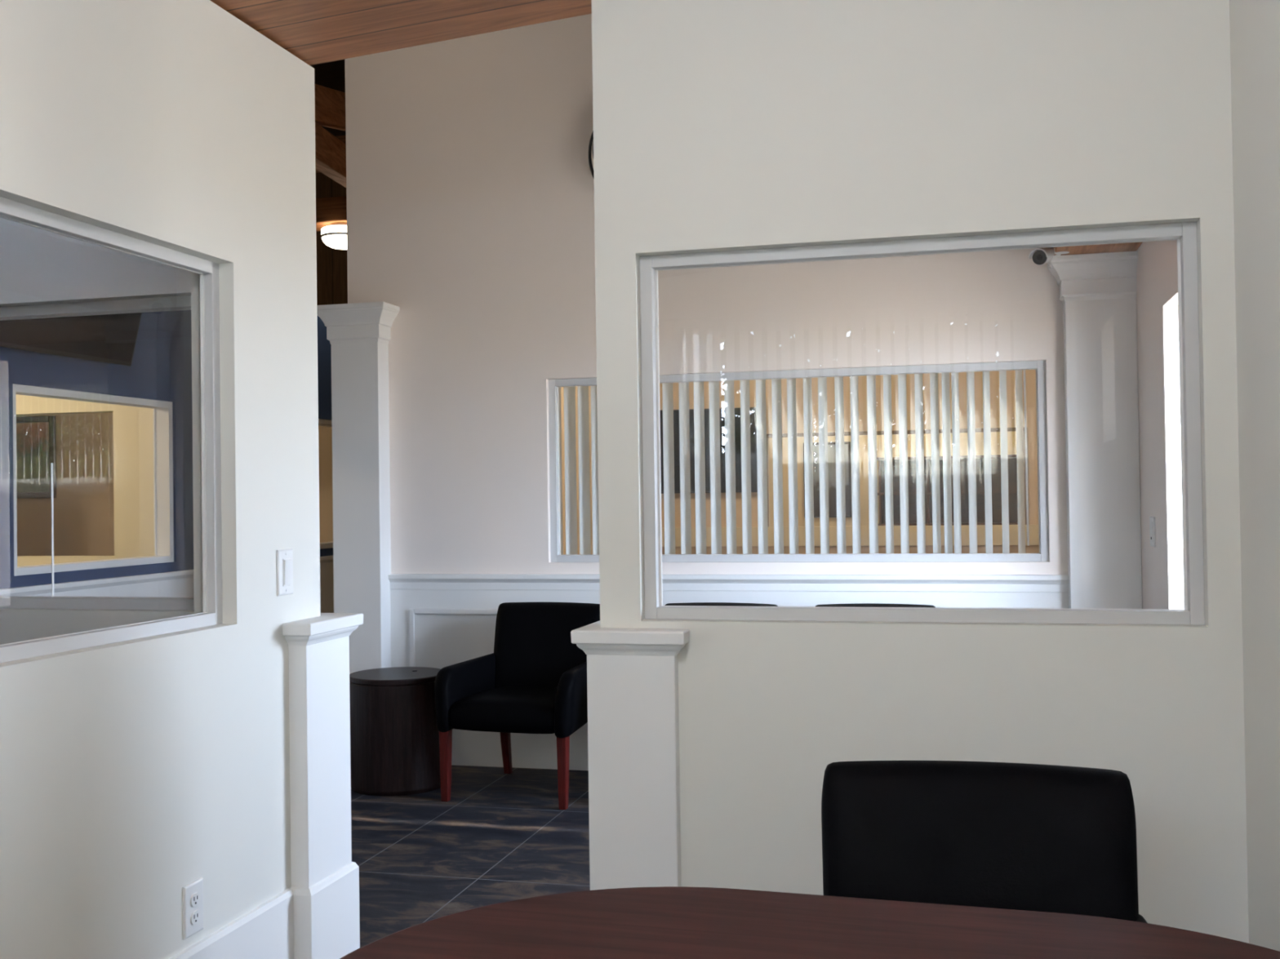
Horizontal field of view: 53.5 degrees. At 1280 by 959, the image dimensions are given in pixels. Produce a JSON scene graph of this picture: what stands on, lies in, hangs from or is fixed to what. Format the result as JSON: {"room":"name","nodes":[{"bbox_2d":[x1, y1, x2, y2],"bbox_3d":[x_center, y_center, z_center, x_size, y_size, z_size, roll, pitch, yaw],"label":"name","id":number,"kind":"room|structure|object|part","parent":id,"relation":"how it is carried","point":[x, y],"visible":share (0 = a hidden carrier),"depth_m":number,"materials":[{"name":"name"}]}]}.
{"room":"meeting room","nodes":[
{"label":"meeting room","id":0,"kind":"room"},
{"bbox_2d":[16,394,154,566],"bbox_3d":[-4.347,0.186,8.314,3.880,2.620,0.100,-1,-1,14],"label":"wall","id":1,"kind":"structure","parent":0,"point":[133,426],"depth_m":7.98,"materials":[{"name":"beige paint"}]},
{"bbox_2d":[0,0,320,958],"bbox_3d":[-1.458,0.095,1.576,0.120,2.535,4.100,-1,-1,14],"label":"wall","id":2,"kind":"structure","parent":0,"point":[133,773],"depth_m":2.93,"materials":[{"name":"beige paint"}]},
{"bbox_2d":[0,196,222,663],"bbox_3d":[-1.219,-0.096,2.529,0.038,0.895,1.300,-1,-1,14],"label":"window","id":3,"kind":"structure","parent":2,"relation":"in","point":[10,210],"depth_m":3.08,"materials":[{"name":"white wood"}]},
{"bbox_2d":[182,877,203,940],"bbox_3d":[-1.030,0.991,2.934,0.010,0.120,0.075,-1,-1,14],"label":"power outlet","id":4,"kind":"object","parent":2,"relation":"attached to","point":[193,892],"visible":1,"depth_m":2.92,"materials":[{"name":"white plastic"}]},
{"bbox_2d":[190,893,199,906],"bbox_3d":[-1.027,0.970,2.934,0.004,0.027,0.033,-1,-1,14],"label":"receptacle","id":5,"kind":"object","parent":4,"relation":"attached to","point":[194,897],"depth_m":2.93,"materials":[{"name":"white plastic"}]},
{"bbox_2d":[190,910,199,924],"bbox_3d":[-1.027,1.011,2.933,0.004,0.027,0.033,-1,-1,14],"label":"receptacle","id":6,"kind":"object","parent":4,"relation":"attached to","point":[194,914],"depth_m":2.93,"materials":[{"name":"white plastic"}]},
{"bbox_2d":[168,888,293,958],"bbox_3d":[-1.384,1.211,1.516,0.015,0.300,3.780,-1,-1,14],"label":"baseboard","id":7,"kind":"structure","parent":2,"relation":"attached to","point":[266,931],"depth_m":3.18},
{"bbox_2d":[276,549,293,595],"bbox_3d":[-0.934,0.245,3.357,0.013,0.120,0.075,-1,-1,14],"label":"light switch","id":8,"kind":"object","parent":2,"relation":"attached to","point":[284,557],"visible":1,"depth_m":3.34,"materials":[{"name":"white plastic"}]},
{"bbox_2d":[0,310,333,589],"bbox_3d":[-2.576,0.144,7.163,0.120,2.620,6.379,-1,-1,14],"label":"wall","id":9,"kind":"structure","parent":0,"point":[160,369],"depth_m":6.73,"materials":[{"name":"blue paint"}]},
{"bbox_2d":[0,312,142,366],"bbox_3d":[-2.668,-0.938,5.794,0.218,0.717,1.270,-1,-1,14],"label":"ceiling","id":10,"kind":"structure","parent":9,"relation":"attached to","point":[106,338],"depth_m":6.01,"materials":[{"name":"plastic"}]},
{"bbox_2d":[13,383,173,576],"bbox_3d":[-2.771,0.008,6.414,0.101,0.882,1.230,-1,-1,14],"label":"window","id":11,"kind":"structure","parent":9,"relation":"in","point":[162,410],"depth_m":6.87,"materials":[{"name":"white wood"}]},
{"bbox_2d":[0,555,333,613],"bbox_3d":[-2.477,0.980,7.181,0.034,0.947,6.260,-1,-1,14],"label":"wainscoting","id":12,"kind":"structure","parent":9,"relation":"attached to","point":[180,584],"depth_m":6.68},
{"bbox_2d":[318,418,333,549],"bbox_3d":[-2.189,0.031,8.706,0.101,0.882,1.400,-1,-1,14],"label":"window","id":13,"kind":"structure","parent":9,"relation":"in","point":[327,423],"depth_m":8.70,"materials":[{"name":"white wood"}]},
{"bbox_2d":[16,412,333,555],"bbox_3d":[-3.792,0.204,10.298,3.780,2.620,0.100,-1,-1,14],"label":"wall","id":14,"kind":"structure","parent":0,"point":[83,506],"depth_m":10.45,"materials":[{"name":"beige paint"}]},
{"bbox_2d":[16,415,56,498],"bbox_3d":[-5.219,-0.181,10.596,0.800,0.680,0.028,-1,-1,14],"label":"framed picture","id":15,"kind":"object","parent":14,"relation":"attached to","point":[36,436],"visible":0.8,"depth_m":10.54},
{"bbox_2d":[310,58,346,136],"bbox_3d":[-2.021,-2.915,7.166,9.060,0.119,6.400,-1,-1,14],"label":"ceiling","id":16,"kind":"structure","parent":0,"point":[331,74],"depth_m":8.92,"materials":[{"name":"brown wood"}]},
{"bbox_2d":[315,172,347,305],"bbox_3d":[-3.039,-0.642,10.641,5.300,4.300,0.120,-1,-1,14],"label":"wall","id":17,"kind":"structure","parent":0,"point":[331,263],"depth_m":10.47,"materials":[{"name":"brown wood"}]},
{"bbox_2d":[314,84,346,130],"bbox_3d":[-1.643,-2.381,8.514,0.100,0.913,3.415,-1,-1,7],"label":"beam","id":18,"kind":"structure","parent":17,"relation":"attached to","point":[330,104],"depth_m":7.20,"materials":[{"name":"brown wood"}]},
{"bbox_2d":[315,122,346,187],"bbox_3d":[-1.667,-1.896,8.515,0.100,0.310,3.389,-1,-1,6],"label":"beam","id":19,"kind":"structure","parent":17,"relation":"attached to","point":[330,151],"depth_m":7.24,"materials":[{"name":"brown wood"}]},
{"bbox_2d":[315,134,346,173],"bbox_3d":[-1.905,-2.379,9.174,2.280,0.200,0.200,-1,-1,14],"label":"beam","id":20,"kind":"structure","parent":17,"relation":"attached to","point":[343,138],"depth_m":9.13,"materials":[{"name":"brown wood"}]},
{"bbox_2d":[210,0,591,65],"bbox_3d":[-0.215,-1.340,1.275,2.726,0.285,4.100,-1,-1,14],"label":"ceiling","id":21,"kind":"structure","parent":0,"point":[315,32],"depth_m":3.31,"materials":[{"name":"brown wood"}]},
{"bbox_2d":[351,765,590,947],"bbox_3d":[-2.564,1.502,6.259,10.100,0.120,17.500,-1,-1,14],"label":"floor","id":22,"kind":"structure","parent":0,"point":[500,837],"depth_m":4.84,"materials":[{"name":"tile"}]},
{"bbox_2d":[282,613,363,958],"bbox_3d":[-0.900,0.880,3.488,0.170,1.000,0.305,-1,-1,14],"label":"post","id":23,"kind":"object","parent":22,"relation":"on","point":[325,878],"visible":0.73,"depth_m":3.42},
{"bbox_2d":[316,301,399,674],"bbox_3d":[-1.383,0.278,6.492,0.388,2.300,0.420,-1,-1,14],"label":"column","id":24,"kind":"structure","parent":22,"relation":"on","point":[358,335],"depth_m":6.35,"materials":[{"name":"white paint"}]},
{"bbox_3d":[-1.399,-0.820,6.507,0.388,0.103,0.420,-1,-1,14],"label":"crown","id":25,"kind":"part","parent":24,"relation":"part of","materials":[{"name":"white paint"}]},
{"bbox_2d":[349,666,440,795],"bbox_3d":[-1.121,1.154,5.886,0.447,0.524,0.447,-1,-1,14],"label":"table","id":26,"kind":"object","parent":22,"relation":"on","point":[394,733],"visible":0.76,"depth_m":5.69,"materials":[{"name":"brown wood"}]},
{"bbox_2d":[434,602,599,809],"bbox_3d":[-0.499,0.993,5.763,0.653,0.825,0.665,-1,-1,18],"label":"chair","id":27,"kind":"object","parent":22,"relation":"on","point":[534,681],"visible":0.86,"depth_m":5.69,"materials":[{"name":"black leather"}]},
{"bbox_3d":[-0.851,1.246,5.570,0.046,0.325,0.046,-1,-1,18],"label":"leg","id":28,"kind":"part","parent":27,"relation":"part of","materials":[{"name":"red wood"}]},
{"bbox_3d":[-0.780,0.965,5.805,0.083,0.286,0.564,-1,-1,20],"label":"armrest","id":29,"kind":"part","parent":27,"relation":"part of","materials":[{"name":"black leather"}]},
{"bbox_3d":[-0.514,1.023,5.717,0.524,0.152,0.572,-1,-1,18],"label":"seat","id":30,"kind":"part","parent":27,"relation":"part of","materials":[{"name":"black leather"}]},
{"bbox_3d":[-0.638,1.244,6.073,0.044,0.335,0.092,-1,-1,18],"label":"leg","id":31,"kind":"part","parent":27,"relation":"part of","materials":[{"name":"red wood"}]},
{"bbox_3d":[-0.429,0.814,5.982,0.552,0.466,0.212,-1,-1,18],"label":"backrest","id":32,"kind":"part","parent":27,"relation":"part of","materials":[{"name":"black leather"}]},
{"bbox_3d":[-0.325,1.236,5.395,0.046,0.325,0.046,-1,-1,18],"label":"leg","id":33,"kind":"part","parent":27,"relation":"part of","materials":[{"name":"red wood"}]},
{"bbox_3d":[-0.250,0.955,5.628,0.083,0.286,0.564,-1,-1,17],"label":"armrest","id":34,"kind":"part","parent":27,"relation":"part of","materials":[{"name":"black leather"}]},
{"bbox_2d":[570,621,689,890],"bbox_3d":[0.006,0.863,3.147,0.280,1.000,0.250,-1,-1,14],"label":"post","id":35,"kind":"object","parent":22,"relation":"on","point":[633,673],"visible":0.69,"depth_m":3.06,"materials":[{"name":"white wood"}]},
{"bbox_2d":[665,602,777,606],"bbox_3d":[0.302,0.979,5.596,0.653,0.825,0.665,-1,-1,16],"label":"chair","id":36,"kind":"object","parent":22,"relation":"on","point":[717,604],"visible":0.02,"depth_m":5.86,"materials":[{"name":"black leather"}]},
{"bbox_2d":[340,887,1279,958],"bbox_3d":[0.245,0.965,1.384,1.332,0.740,0.892,-1,-1,16],"label":"conference table","id":37,"kind":"object","parent":22,"relation":"on","point":[637,922],"visible":1,"depth_m":1.68,"materials":[{"name":"brown wood"}]},
{"bbox_2d":[815,603,935,607],"bbox_3d":[0.995,0.967,5.420,0.653,0.825,0.665,-1,-1,13],"label":"chair","id":38,"kind":"object","parent":22,"relation":"on","point":[857,605],"visible":0.02,"depth_m":5.69,"materials":[{"name":"black leather"}]},
{"bbox_2d":[876,454,1017,525],"bbox_3d":[3.193,0.607,12.991,1.478,1.686,0.385,-1,-1,14],"label":"window","id":39,"kind":"structure","parent":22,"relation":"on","point":[996,459],"depth_m":13.10,"materials":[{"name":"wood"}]},
{"bbox_3d":[2.504,0.622,13.160,0.022,1.680,0.354,-1,-1,14],"label":"panel","id":40,"kind":"part","parent":39,"relation":"part of","materials":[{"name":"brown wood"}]},
{"bbox_3d":[2.970,0.614,13.042,0.022,1.680,0.354,-1,-1,14],"label":"panel","id":41,"kind":"part","parent":39,"relation":"part of","materials":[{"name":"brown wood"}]},
{"bbox_3d":[3.178,-0.223,12.992,1.478,0.026,0.364,-1,-1,14],"label":"shelf","id":42,"kind":"part","parent":39,"relation":"part of","materials":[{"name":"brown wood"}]},
{"bbox_3d":[3.183,0.137,12.988,1.478,0.026,0.364,-1,-1,14],"label":"shelf","id":43,"kind":"part","parent":39,"relation":"part of","materials":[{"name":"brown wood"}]},
{"bbox_3d":[3.188,0.457,12.983,1.478,0.026,0.364,-1,-1,14],"label":"shelf","id":44,"kind":"part","parent":39,"relation":"part of","materials":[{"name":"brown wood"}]},
{"bbox_2d":[821,760,1147,923],"bbox_3d":[0.554,0.927,2.040,0.653,0.825,0.665,-1,-1,12],"label":"chair","id":45,"kind":"object","parent":22,"relation":"on","point":[1036,837],"visible":0.59,"depth_m":2.25,"materials":[{"name":"black leather"}]},
{"bbox_3d":[0.817,0.889,1.933,0.083,0.286,0.564,-1,-1,11],"label":"armrest","id":46,"kind":"part","parent":45,"relation":"part of","materials":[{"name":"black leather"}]},
{"bbox_2d":[1046,250,1142,608],"bbox_3d":[2.021,0.198,5.541,0.422,2.335,0.249,-1,-1,14],"label":"column","id":47,"kind":"structure","parent":22,"relation":"on","point":[1098,291],"depth_m":5.49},
{"bbox_2d":[1028,247,1069,268],"bbox_3d":[1.776,-0.971,5.466,0.149,0.106,0.208,-1,-1,35],"label":"security camera","id":48,"kind":"object","parent":47,"relation":"attached to","point":[1040,256],"visible":0.8,"depth_m":5.43,"materials":[{"name":"white plastic"}]},
{"bbox_3d":[2.005,-0.917,5.556,0.422,0.103,0.249,-1,-1,14],"label":"crown","id":49,"kind":"part","parent":47,"relation":"part of","materials":[{"name":"white paint"}]},
{"bbox_2d":[1053,241,1142,255],"bbox_3d":[1.744,-1.121,4.639,0.339,0.283,2.029,-1,-1,14],"label":"beam","id":50,"kind":"structure","parent":47,"relation":"on","point":[1129,246],"depth_m":5.35,"materials":[{"name":"brown wood"}]},
{"bbox_2d":[560,386,592,555],"bbox_3d":[-0.402,-0.683,10.463,0.100,4.300,7.930,-1,-1,14],"label":"wall","id":51,"kind":"structure","parent":0,"point":[562,388],"depth_m":9.87,"materials":[{"name":"beige paint"}]},
{"bbox_2d":[315,195,346,231],"bbox_3d":[-2.086,-1.756,8.414,2.280,0.160,0.250,-1,-1,14],"label":"beam","id":52,"kind":"structure","parent":51,"relation":"attached to","point":[329,211],"depth_m":8.27,"materials":[{"name":"brown wood"}]},
{"bbox_2d":[320,222,346,249],"bbox_3d":[-1.954,-1.600,8.374,0.298,0.155,0.298,-1,-1,14],"label":"ceiling lamp","id":53,"kind":"object","parent":52,"relation":"attached to","point":[334,235],"visible":0.59,"depth_m":8.26,"materials":[{"name":"white glass"}]},
{"bbox_3d":[-1.955,-1.626,8.374,0.284,0.050,0.284,-1,-1,14],"label":"lamp shade","id":54,"kind":"part","parent":53,"relation":"part of","materials":[{"name":"beige glass"}]},
{"bbox_3d":[-1.954,-1.555,8.373,0.280,0.065,0.280,-1,-1,14],"label":"lamp shade","id":55,"kind":"part","parent":53,"relation":"part of","materials":[{"name":"beige glass"}]},
{"bbox_2d":[0,0,1248,943],"bbox_3d":[-3.202,0.063,3.969,9.640,2.714,0.120,-1,-1,14],"label":"wall","id":56,"kind":"structure","parent":0,"point":[719,125],"depth_m":2.95,"materials":[{"name":"beige paint"}]},
{"bbox_2d":[0,295,194,610],"bbox_3d":[-1.802,-0.062,3.623,1.328,0.855,0.056,-1,-1,14],"label":"window","id":57,"kind":"structure","parent":56,"relation":"in","point":[171,303],"depth_m":3.53,"materials":[{"name":"white wood"}]},
{"bbox_2d":[640,222,1204,625],"bbox_3d":[0.631,-0.115,3.002,1.280,0.898,0.048,-1,-1,14],"label":"window","id":58,"kind":"structure","parent":56,"relation":"in","point":[1184,233],"depth_m":2.96,"materials":[{"name":"white wood"}]},
{"bbox_2d":[345,13,1067,592],"bbox_3d":[0.352,-0.752,6.109,3.775,4.300,0.140,-1,-1,14],"label":"wall","id":59,"kind":"structure","parent":0,"point":[470,180],"depth_m":6.27,"materials":[{"name":"white paint"}]},
{"bbox_2d":[408,608,497,666],"bbox_3d":[-0.680,0.827,6.263,0.986,0.375,0.014,-1,-1,14],"label":"trim","id":60,"kind":"structure","parent":59,"relation":"attached to","point":[411,611],"depth_m":6.35,"materials":[{"name":"white wood"}]},
{"bbox_2d":[451,722,588,770],"bbox_3d":[0.316,1.247,6.011,3.283,0.301,0.030,-1,-1,14],"label":"baseboard","id":61,"kind":"structure","parent":59,"relation":"attached to","point":[469,748],"depth_m":6.22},
{"bbox_2d":[588,130,594,178],"bbox_3d":[-0.067,-1.575,6.104,0.370,0.466,0.091,-1,-1,14],"label":"wall clock","id":62,"kind":"object","parent":59,"relation":"hanging from","point":[591,141],"visible":0.09,"depth_m":6.12,"materials":[{"name":"black plastic"}]},
{"bbox_2d":[387,573,1068,592],"bbox_3d":[0.304,0.489,6.019,3.283,0.077,0.034,-1,-1,14],"label":"trim","id":63,"kind":"structure","parent":59,"relation":"attached to","point":[847,583],"depth_m":5.95,"materials":[{"name":"white paint"}]},
{"bbox_2d":[390,589,1068,669],"bbox_3d":[0.311,0.812,6.025,3.281,0.567,0.012,-1,-1,14],"label":"wainscoting","id":64,"kind":"structure","parent":59,"relation":"attached to","point":[441,641],"depth_m":6.28,"materials":[{"name":"white paint"}]},
{"bbox_2d":[548,360,1048,562],"bbox_3d":[0.694,-0.063,5.996,2.343,0.902,0.043,-1,-1,14],"label":"window","id":65,"kind":"structure","parent":59,"relation":"in","point":[1039,366],"depth_m":5.93,"materials":[{"name":"white wood"}]},
{"bbox_2d":[558,386,599,555],"bbox_3d":[-0.295,-0.045,6.404,0.201,0.842,0.097,-1,-1,14],"label":"vertical blinds","id":66,"kind":"object","parent":65,"relation":"attached to","point":[570,454],"depth_m":6.42,"materials":[{"name":"white plastic"}]},
{"bbox_2d":[662,382,675,554],"bbox_3d":[0.154,-0.054,6.290,0.055,0.839,0.097,-1,-1,14],"label":"vertical blinds","id":67,"kind":"object","parent":65,"relation":"attached to","point":[667,388],"depth_m":6.31,"materials":[{"name":"white plastic"}]},
{"bbox_2d":[678,382,691,554],"bbox_3d":[0.232,-0.056,6.270,0.052,0.839,0.097,-1,-1,14],"label":"vertical blinds","id":68,"kind":"object","parent":65,"relation":"attached to","point":[683,388],"depth_m":6.29,"materials":[{"name":"white plastic"}]},
{"bbox_2d":[693,382,706,554],"bbox_3d":[0.304,-0.056,6.252,0.053,0.838,0.097,-1,-1,14],"label":"vertical blinds","id":69,"kind":"object","parent":65,"relation":"attached to","point":[698,387],"depth_m":6.27,"materials":[{"name":"white plastic"}]},
{"bbox_2d":[708,381,721,554],"bbox_3d":[0.378,-0.058,6.233,0.051,0.840,0.097,-1,-1,14],"label":"vertical blinds","id":70,"kind":"object","parent":65,"relation":"attached to","point":[713,386],"depth_m":6.25,"materials":[{"name":"white plastic"}]},
{"bbox_2d":[724,380,736,554],"bbox_3d":[0.450,-0.059,6.215,0.049,0.840,0.097,-1,-1,14],"label":"vertical blinds","id":71,"kind":"object","parent":65,"relation":"attached to","point":[729,402],"depth_m":6.23,"materials":[{"name":"white plastic"}]},
{"bbox_2d":[739,380,751,554],"bbox_3d":[0.525,-0.060,6.196,0.047,0.839,0.097,-1,-1,14],"label":"vertical blinds","id":72,"kind":"object","parent":65,"relation":"attached to","point":[744,384],"depth_m":6.22,"materials":[{"name":"white plastic"}]},
{"bbox_2d":[755,379,768,554],"bbox_3d":[0.600,-0.061,6.177,0.048,0.840,0.097,-1,-1,14],"label":"vertical blinds","id":73,"kind":"object","parent":65,"relation":"attached to","point":[761,419],"depth_m":6.20,"materials":[{"name":"white plastic"}]},
{"bbox_2d":[771,378,783,554],"bbox_3d":[0.674,-0.063,6.158,0.047,0.841,0.097,-1,-1,14],"label":"vertical blinds","id":74,"kind":"object","parent":65,"relation":"attached to","point":[776,383],"depth_m":6.18,"materials":[{"name":"white plastic"}]},
{"bbox_2d":[786,378,798,554],"bbox_3d":[0.744,-0.063,6.140,0.044,0.839,0.097,-1,-1,14],"label":"vertical blinds","id":75,"kind":"object","parent":65,"relation":"attached to","point":[791,383],"depth_m":6.16,"materials":[{"name":"white plastic"}]},
{"bbox_2d":[802,377,814,554],"bbox_3d":[0.818,-0.065,6.121,0.042,0.840,0.097,-1,-1,14],"label":"vertical blinds","id":76,"kind":"object","parent":65,"relation":"attached to","point":[807,393],"depth_m":6.14,"materials":[{"name":"white plastic"}]},
{"bbox_2d":[817,377,829,554],"bbox_3d":[0.887,-0.066,6.104,0.043,0.841,0.097,-1,-1,14],"label":"vertical blinds","id":77,"kind":"object","parent":65,"relation":"attached to","point":[822,381],"depth_m":6.12,"materials":[{"name":"white plastic"}]},
{"bbox_2d":[834,376,846,554],"bbox_3d":[0.963,-0.068,6.084,0.042,0.842,0.097,-1,-1,14],"label":"vertical blinds","id":78,"kind":"object","parent":65,"relation":"attached to","point":[838,381],"depth_m":6.10,"materials":[{"name":"white plastic"}]},
{"bbox_2d":[849,376,861,554],"bbox_3d":[1.032,-0.068,6.067,0.039,0.840,0.097,-1,-1,14],"label":"vertical blinds","id":79,"kind":"object","parent":65,"relation":"attached to","point":[854,397],"depth_m":6.09,"materials":[{"name":"white plastic"}]},
{"bbox_2d":[866,375,878,553],"bbox_3d":[1.110,-0.072,6.047,0.042,0.838,0.097,-1,-1,14],"label":"vertical blinds","id":80,"kind":"object","parent":65,"relation":"attached to","point":[871,380],"depth_m":6.07,"materials":[{"name":"white plastic"}]},
{"bbox_2d":[883,374,893,553],"bbox_3d":[1.182,-0.073,6.029,0.037,0.839,0.097,-1,-1,14],"label":"vertical blinds","id":81,"kind":"object","parent":65,"relation":"attached to","point":[886,378],"depth_m":6.05,"materials":[{"name":"white plastic"}]},
{"bbox_2d":[897,374,909,553],"bbox_3d":[1.250,-0.073,6.012,0.039,0.837,0.097,-1,-1,14],"label":"vertical blinds","id":82,"kind":"object","parent":65,"relation":"attached to","point":[902,391],"depth_m":6.03,"materials":[{"name":"white plastic"}]},
{"bbox_2d":[914,373,925,553],"bbox_3d":[1.323,-0.075,5.993,0.038,0.838,0.097,-1,-1,14],"label":"vertical blinds","id":83,"kind":"object","parent":65,"relation":"attached to","point":[918,388],"depth_m":6.01,"materials":[{"name":"white plastic"}]},
{"bbox_2d":[929,372,961,553],"bbox_3d":[1.436,-0.077,5.965,0.131,0.840,0.097,-1,-1,14],"label":"vertical blinds","id":84,"kind":"object","parent":65,"relation":"attached to","point":[934,396],"depth_m":5.98,"materials":[{"name":"white plastic"}]},
{"bbox_2d":[966,372,977,553],"bbox_3d":[1.550,-0.078,5.936,0.035,0.837,0.097,-1,-1,14],"label":"vertical blinds","id":85,"kind":"object","parent":65,"relation":"attached to","point":[970,375],"depth_m":5.96,"materials":[{"name":"white plastic"}]},
{"bbox_2d":[982,371,992,553],"bbox_3d":[1.618,-0.079,5.918,0.032,0.838,0.097,-1,-1,14],"label":"vertical blinds","id":86,"kind":"object","parent":65,"relation":"attached to","point":[985,375],"depth_m":5.94,"materials":[{"name":"white plastic"}]},
{"bbox_2d":[999,370,1009,553],"bbox_3d":[1.690,-0.081,5.900,0.031,0.840,0.097,-1,-1,14],"label":"vertical blinds","id":87,"kind":"object","parent":65,"relation":"attached to","point":[1002,374],"depth_m":5.92,"materials":[{"name":"white plastic"}]},
{"bbox_2d":[1014,369,1029,553],"bbox_3d":[1.767,-0.083,5.881,0.049,0.840,0.097,-1,-1,14],"label":"vertical blinds","id":88,"kind":"object","parent":65,"relation":"attached to","point":[1019,388],"depth_m":5.90,"materials":[{"name":"white plastic"}]},
{"bbox_2d":[659,369,1038,528],"bbox_3d":[1.697,-0.052,11.290,3.740,3.000,0.120,-1,-1,14],"label":"wall","id":89,"kind":"structure","parent":0,"point":[1030,375],"depth_m":11.13,"materials":[{"name":"beige paint"}]},
{"bbox_2d":[659,407,757,493],"bbox_3d":[0.498,-0.255,11.478,1.300,0.757,0.096,-1,-1,14],"label":"television","id":90,"kind":"object","parent":89,"relation":"attached to","point":[753,410],"visible":0.13,"depth_m":11.39,"materials":[{"name":"black plastic"}]},
{"bbox_2d":[661,524,1039,546],"bbox_3d":[1.738,0.499,11.193,3.629,0.173,0.038,-1,-1,14],"label":"trim","id":91,"kind":"structure","parent":89,"relation":"attached to","point":[997,529],"depth_m":11.08,"materials":[{"name":"beige paint"}]},
{"bbox_2d":[662,545,1039,554],"bbox_3d":[1.749,1.017,11.198,3.629,0.860,0.012,-1,-1,14],"label":"trim","id":92,"kind":"structure","parent":89,"relation":"attached to","point":[965,548],"depth_m":11.11,"materials":[{"name":"beige paint"}]},
{"bbox_2d":[766,426,1029,527],"bbox_3d":[2.216,0.006,11.124,2.265,0.865,0.073,-1,-1,14],"label":"window","id":93,"kind":"structure","parent":89,"relation":"in","point":[993,429],"depth_m":11.08,"materials":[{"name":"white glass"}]},
{"bbox_2d":[768,431,1016,526],"bbox_3d":[2.319,-0.031,13.495,3.860,3.000,0.100,-1,-1,14],"label":"wall","id":94,"kind":"structure","parent":0,"point":[995,436],"depth_m":13.43,"materials":[{"name":"beige paint"}]},
{"bbox_2d":[803,441,852,517],"bbox_3d":[1.993,0.004,13.510,0.500,0.800,0.028,-1,-1,14],"label":"framed picture","id":95,"kind":"object","parent":94,"relation":"attached to","point":[831,446],"visible":0.54,"depth_m":13.50,"materials":[{"name":"black plastic"}]},
{"bbox_2d":[813,444,848,515],"bbox_3d":[1.994,0.004,13.514,0.460,0.760,0.010,-1,-1,14],"label":"print","id":96,"kind":"object","parent":95,"relation":"attached to","point":[831,447],"depth_m":13.50},
{"bbox_2d":[1136,240,1184,609],"bbox_3d":[2.552,-0.774,6.861,0.120,4.300,8.299,-1,-1,14],"label":"wall","id":97,"kind":"structure","parent":0,"point":[1157,295],"depth_m":4.88,"materials":[{"name":"white paint"}]},
{"bbox_2d":[1149,516,1155,546],"bbox_3d":[2.055,0.209,5.099,0.010,0.120,0.115,-1,-1,14],"label":"wall control","id":98,"kind":"object","parent":97,"relation":"attached to","point":[1152,519],"visible":1,"depth_m":5.07,"materials":[{"name":"white plastic"}]},
{"bbox_2d":[1229,0,1279,951],"bbox_3d":[0.962,-0.032,0.850,0.280,2.700,3.880,-1,-1,14],"label":"wall","id":99,"kind":"structure","parent":0,"point":[1254,24],"depth_m":2.57,"materials":[{"name":"beige paint"}]}
]}

